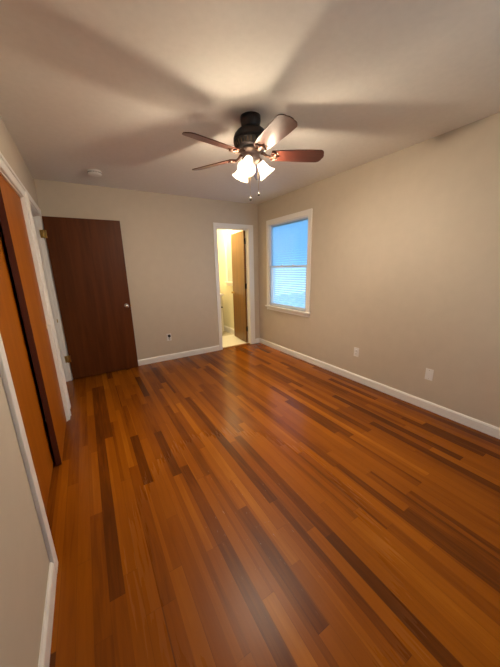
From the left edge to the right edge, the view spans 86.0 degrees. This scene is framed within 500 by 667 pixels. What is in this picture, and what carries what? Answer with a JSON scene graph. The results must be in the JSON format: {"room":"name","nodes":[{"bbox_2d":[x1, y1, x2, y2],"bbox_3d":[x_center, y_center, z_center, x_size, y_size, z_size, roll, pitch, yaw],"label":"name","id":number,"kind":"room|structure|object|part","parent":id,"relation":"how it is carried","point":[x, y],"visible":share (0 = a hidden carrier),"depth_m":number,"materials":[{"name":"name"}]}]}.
{"room":"empty bedroom","nodes":[
{"label":"empty bedroom","id":0,"kind":"room"},
{"bbox_2d":[0,222,45,421],"bbox_3d":[-1.858,-0.118,1.414,0.830,2.454,1.845,-10,16,-30],"label":"wall","id":1,"kind":"structure","parent":0,"point":[1,230],"depth_m":2.36,"materials":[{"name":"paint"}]},
{"bbox_2d":[0,116,70,666],"bbox_3d":[-1.266,-0.117,1.355,0.120,2.454,4.750,-10,16,-30],"label":"wall","id":2,"kind":"structure","parent":0,"point":[24,560],"depth_m":0.95,"materials":[{"name":"paint"}]},
{"bbox_2d":[0,233,53,511],"bbox_3d":[-1.293,0.102,1.421,0.037,1.975,0.856,-10,16,-30],"label":"door","id":3,"kind":"structure","parent":2,"relation":"in","point":[11,330],"depth_m":1.61,"materials":[{"name":"brown wood"}]},
{"bbox_2d":[0,175,65,465],"bbox_3d":[-1.630,-0.047,2.060,0.037,1.975,0.706,-10,16,-30],"label":"door","id":4,"kind":"structure","parent":2,"relation":"in","point":[12,220],"depth_m":1.91,"materials":[{"name":"brown wood"}]},
{"bbox_2d":[0,152,70,573],"bbox_3d":[-1.444,-0.011,1.714,0.145,2.085,1.723,-10,16,-30],"label":"door frame","id":5,"kind":"structure","parent":2,"relation":"attached to","point":[5,373],"depth_m":1.28,"materials":[{"name":"white paint"}]},
{"bbox_2d":[38,562,56,666],"bbox_3d":[-0.439,1.297,0.481,0.014,0.089,1.892,-10,16,-30],"label":"baseboard","id":6,"kind":"structure","parent":2,"relation":"attached to","point":[46,636],"depth_m":1.07,"materials":[{"name":"white paint"}]},
{"bbox_2d":[26,190,72,408],"bbox_3d":[-2.231,-0.314,2.955,0.132,2.117,0.977,-10,16,-30],"label":"door frame","id":7,"kind":"structure","parent":2,"relation":"attached to","point":[36,216],"depth_m":3.22,"materials":[{"name":"white paint"}]},
{"bbox_2d":[39,216,138,378],"bbox_3d":[-2.056,-0.432,3.547,0.880,2.030,0.152,-10,16,-30],"label":"door","id":8,"kind":"structure","parent":2,"relation":"in","point":[87,259],"depth_m":3.51,"materials":[{"name":"brown wood"}]},
{"bbox_2d":[34,179,259,359],"bbox_3d":[-1.177,-0.813,4.176,3.296,2.454,0.120,-10,16,-30],"label":"wall","id":9,"kind":"structure","parent":0,"point":[168,239],"depth_m":4.03,"materials":[{"name":"paint"}]},
{"bbox_2d":[138,345,219,365],"bbox_3d":[-1.480,0.409,4.188,2.200,0.089,0.014,-10,16,-30],"label":"baseboard","id":10,"kind":"structure","parent":9,"relation":"attached to","point":[213,348],"depth_m":4.35,"materials":[{"name":"white paint"}]},
{"bbox_2d":[213,222,254,349],"bbox_3d":[-0.276,-0.796,4.733,0.748,2.115,0.136,-10,16,-30],"label":"door frame","id":11,"kind":"structure","parent":9,"relation":"attached to","point":[215,225],"depth_m":4.69,"materials":[{"name":"white paint"}]},
{"bbox_2d":[231,231,247,341],"bbox_3d":[-0.223,-0.868,5.154,0.088,2.022,0.607,-8,15,-25],"label":"door","id":12,"kind":"structure","parent":9,"relation":"in","point":[238,240],"depth_m":5.10,"materials":[{"name":"brown wood"}]},
{"bbox_2d":[217,229,241,328],"bbox_3d":[-1.129,-1.038,5.085,1.900,2.454,1.430,-10,16,-30],"label":"wall","id":13,"kind":"structure","parent":0,"point":[227,299],"depth_m":5.84,"materials":[{"name":"beige paint"}]},
{"bbox_2d":[224,230,233,285],"bbox_3d":[-0.421,-1.525,5.466,0.050,1.095,0.455,-10,16,-30],"label":"window","id":14,"kind":"structure","parent":13,"relation":"in","point":[227,234],"depth_m":5.53,"materials":[{"name":"white paint"}]},
{"bbox_3d":[-0.409,-1.034,5.586,0.050,0.085,0.455,-10,16,-30],"label":"sill","id":15,"kind":"part","parent":14,"relation":"part of","materials":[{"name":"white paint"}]},
{"bbox_3d":[-0.401,-1.540,5.474,0.004,0.950,0.285,-10,16,-30],"label":"pane","id":16,"kind":"part","parent":14,"relation":"part of","materials":[{"name":"beige glass"}]},
{"bbox_2d":[224,325,234,334],"bbox_3d":[-0.336,-0.029,5.784,0.014,0.125,1.380,-10,16,-30],"label":"baseboard","id":17,"kind":"structure","parent":13,"relation":"attached to","point":[227,329],"depth_m":5.97,"materials":[{"name":"white paint"}]},
{"bbox_2d":[0,0,499,204],"bbox_3d":[-0.272,-1.518,1.651,4.076,0.080,4.990,-10,16,-30],"label":"ceiling","id":18,"kind":"structure","parent":0,"point":[113,88],"depth_m":1.55,"materials":[{"name":"paint"}]},
{"bbox_2d":[87,169,101,176],"bbox_3d":[-1.673,-1.727,2.891,0.138,0.042,0.138,-10,16,-30],"label":"smoke detector","id":19,"kind":"object","parent":18,"relation":"attached to","point":[92,172],"visible":1,"depth_m":2.85,"materials":[{"name":"white plastic"}]},
{"bbox_2d":[182,111,323,200],"bbox_3d":[0.007,-1.273,1.951,1.044,0.551,1.038,-10,16,-30],"label":"ceiling fan","id":20,"kind":"object","parent":18,"relation":"hanging from","point":[250,140],"visible":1,"depth_m":1.88,"materials":[{"name":"brown wood"}]},
{"bbox_3d":[-0.250,-1.252,1.752,0.402,0.006,0.132,-13,33,-40],"label":"blade","id":21,"kind":"part","parent":20,"relation":"part of","materials":[{"name":"brown wood"}]},
{"bbox_3d":[-0.291,-1.348,2.146,0.402,0.006,0.132,7,31,30],"label":"blade","id":22,"kind":"part","parent":20,"relation":"part of","materials":[{"name":"brown wood"}]},
{"bbox_3d":[-0.054,-1.246,2.062,0.130,0.103,0.130,-14,56,-41],"label":"lamp shade","id":23,"kind":"part","parent":20,"relation":"part of","materials":[{"name":"white glass"}]},
{"bbox_3d":[-0.015,-1.217,1.910,0.038,0.070,0.038,3,-23,16],"label":"bulb","id":24,"kind":"part","parent":20,"relation":"part of","materials":[{"name":"white glass"}]},
{"bbox_3d":[-0.017,-1.208,1.906,0.130,0.103,0.130,3,-23,16],"label":"lamp shade","id":25,"kind":"part","parent":20,"relation":"part of","materials":[{"name":"white glass"}]},
{"bbox_3d":[0.083,-1.395,2.303,0.132,0.006,0.402,-13,10,15],"label":"blade","id":26,"kind":"part","parent":20,"relation":"part of","materials":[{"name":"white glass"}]},
{"bbox_3d":[0.103,-1.238,2.015,0.130,0.103,0.130,-40,19,-2],"label":"lamp shade","id":27,"kind":"part","parent":20,"relation":"part of","materials":[{"name":"white glass"}]},
{"bbox_3d":[0.148,-1.240,1.665,0.132,0.006,0.402,9,8,-26],"label":"blade","id":28,"kind":"part","parent":20,"relation":"part of","materials":[{"name":"brown wood"}]},
{"bbox_3d":[0.354,-1.329,2.006,0.402,0.006,0.132,-3,-1,-5],"label":"blade","id":29,"kind":"part","parent":20,"relation":"part of","materials":[{"name":"brown wood"}]},
{"bbox_2d":[44,331,499,666],"bbox_3d":[-0.522,0.782,2.886,3.926,0.064,6.420,-10,16,-30],"label":"floor","id":30,"kind":"structure","parent":0,"point":[257,504],"depth_m":1.52,"materials":[{"name":"brown wood"}]},
{"bbox_2d":[220,293,223,333],"bbox_3d":[-0.981,-0.442,5.756,0.705,0.970,0.586,-10,16,-30],"label":"vanity cabinet","id":31,"kind":"object","parent":30,"relation":"on","point":[221,295],"visible":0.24,"depth_m":5.69,"materials":[{"name":"beige paint"}]},
{"bbox_3d":[-0.705,-0.326,5.654,0.290,0.540,0.018,-10,16,-30],"label":"door","id":32,"kind":"part","parent":31,"relation":"part of","materials":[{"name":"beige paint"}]},
{"bbox_2d":[223,343,249,348],"bbox_3d":[-0.263,0.227,4.973,0.581,0.012,0.055,-10,16,-30],"label":"threshold","id":33,"kind":"object","parent":30,"relation":"on","point":[244,343],"visible":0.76,"depth_m":4.97,"materials":[{"name":"brown wood"}]},
{"bbox_2d":[258,112,499,427],"bbox_3d":[1.446,-0.571,2.944,0.120,2.454,4.750,-10,16,-30],"label":"wall","id":34,"kind":"structure","parent":0,"point":[405,249],"depth_m":2.60,"materials":[{"name":"paint"}]},
{"bbox_2d":[265,208,312,317],"bbox_3d":[0.619,-1.057,4.203,0.192,1.473,1.098,-10,16,-30],"label":"window","id":35,"kind":"structure","parent":34,"relation":"in","point":[308,213],"depth_m":4.16,"materials":[{"name":"white paint"}]},
{"bbox_3d":[0.592,-0.371,4.345,0.092,0.075,1.098,-10,16,-30],"label":"sill","id":36,"kind":"part","parent":35,"relation":"part of","materials":[{"name":"white paint"}]},
{"bbox_3d":[0.589,-0.736,4.258,0.024,0.663,0.904,-10,16,-30],"label":"sash","id":37,"kind":"part","parent":35,"relation":"part of","materials":[{"name":"white paint"}]},
{"bbox_3d":[0.594,-1.363,4.116,0.019,0.675,0.904,-10,16,-30],"label":"sash","id":38,"kind":"part","parent":35,"relation":"part of","materials":[{"name":"white paint"}]},
{"bbox_2d":[272,218,307,307],"bbox_3d":[0.629,-1.060,4.209,0.032,1.309,0.898,-10,16,-30],"label":"window blind","id":39,"kind":"object","parent":35,"relation":"attached to","point":[292,237],"visible":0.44,"depth_m":4.18,"materials":[{"name":"blue"}]},
{"bbox_3d":[0.471,-1.104,4.436,0.002,1.270,0.002,-10,16,-30],"label":"ladder cord","id":40,"kind":"part","parent":39,"relation":"part of","materials":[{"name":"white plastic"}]},
{"bbox_2d":[354,347,358,356],"bbox_3d":[1.303,0.228,3.288,0.008,0.114,0.070,-10,16,-30],"label":"wall outlet","id":41,"kind":"object","parent":34,"relation":"attached to","point":[356,350],"visible":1,"depth_m":3.28,"materials":[{"name":"white plastic"}]},
{"bbox_2d":[259,338,499,438],"bbox_3d":[1.415,0.586,3.193,0.014,0.089,4.750,-10,16,-30],"label":"baseboard","id":42,"kind":"structure","parent":34,"relation":"attached to","point":[489,429],"depth_m":2.85,"materials":[{"name":"white paint"}]},
{"bbox_2d":[425,368,433,380],"bbox_3d":[1.736,0.398,2.599,0.006,0.114,0.070,-10,16,-30],"label":"blank plate","id":43,"kind":"object","parent":34,"relation":"attached to","point":[429,372],"visible":1,"depth_m":2.60,"materials":[{"name":"white plastic"}]},
{"label":"outside","id":44,"kind":"structure","parent":0,"visible":0},
{"bbox_2d":[276,294,304,307],"bbox_3d":[6.754,-0.211,7.997,13.860,0.100,22.000,-10,16,-30],"label":"ground","id":45,"kind":"structure","parent":44,"point":[292,294],"depth_m":14.73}
]}

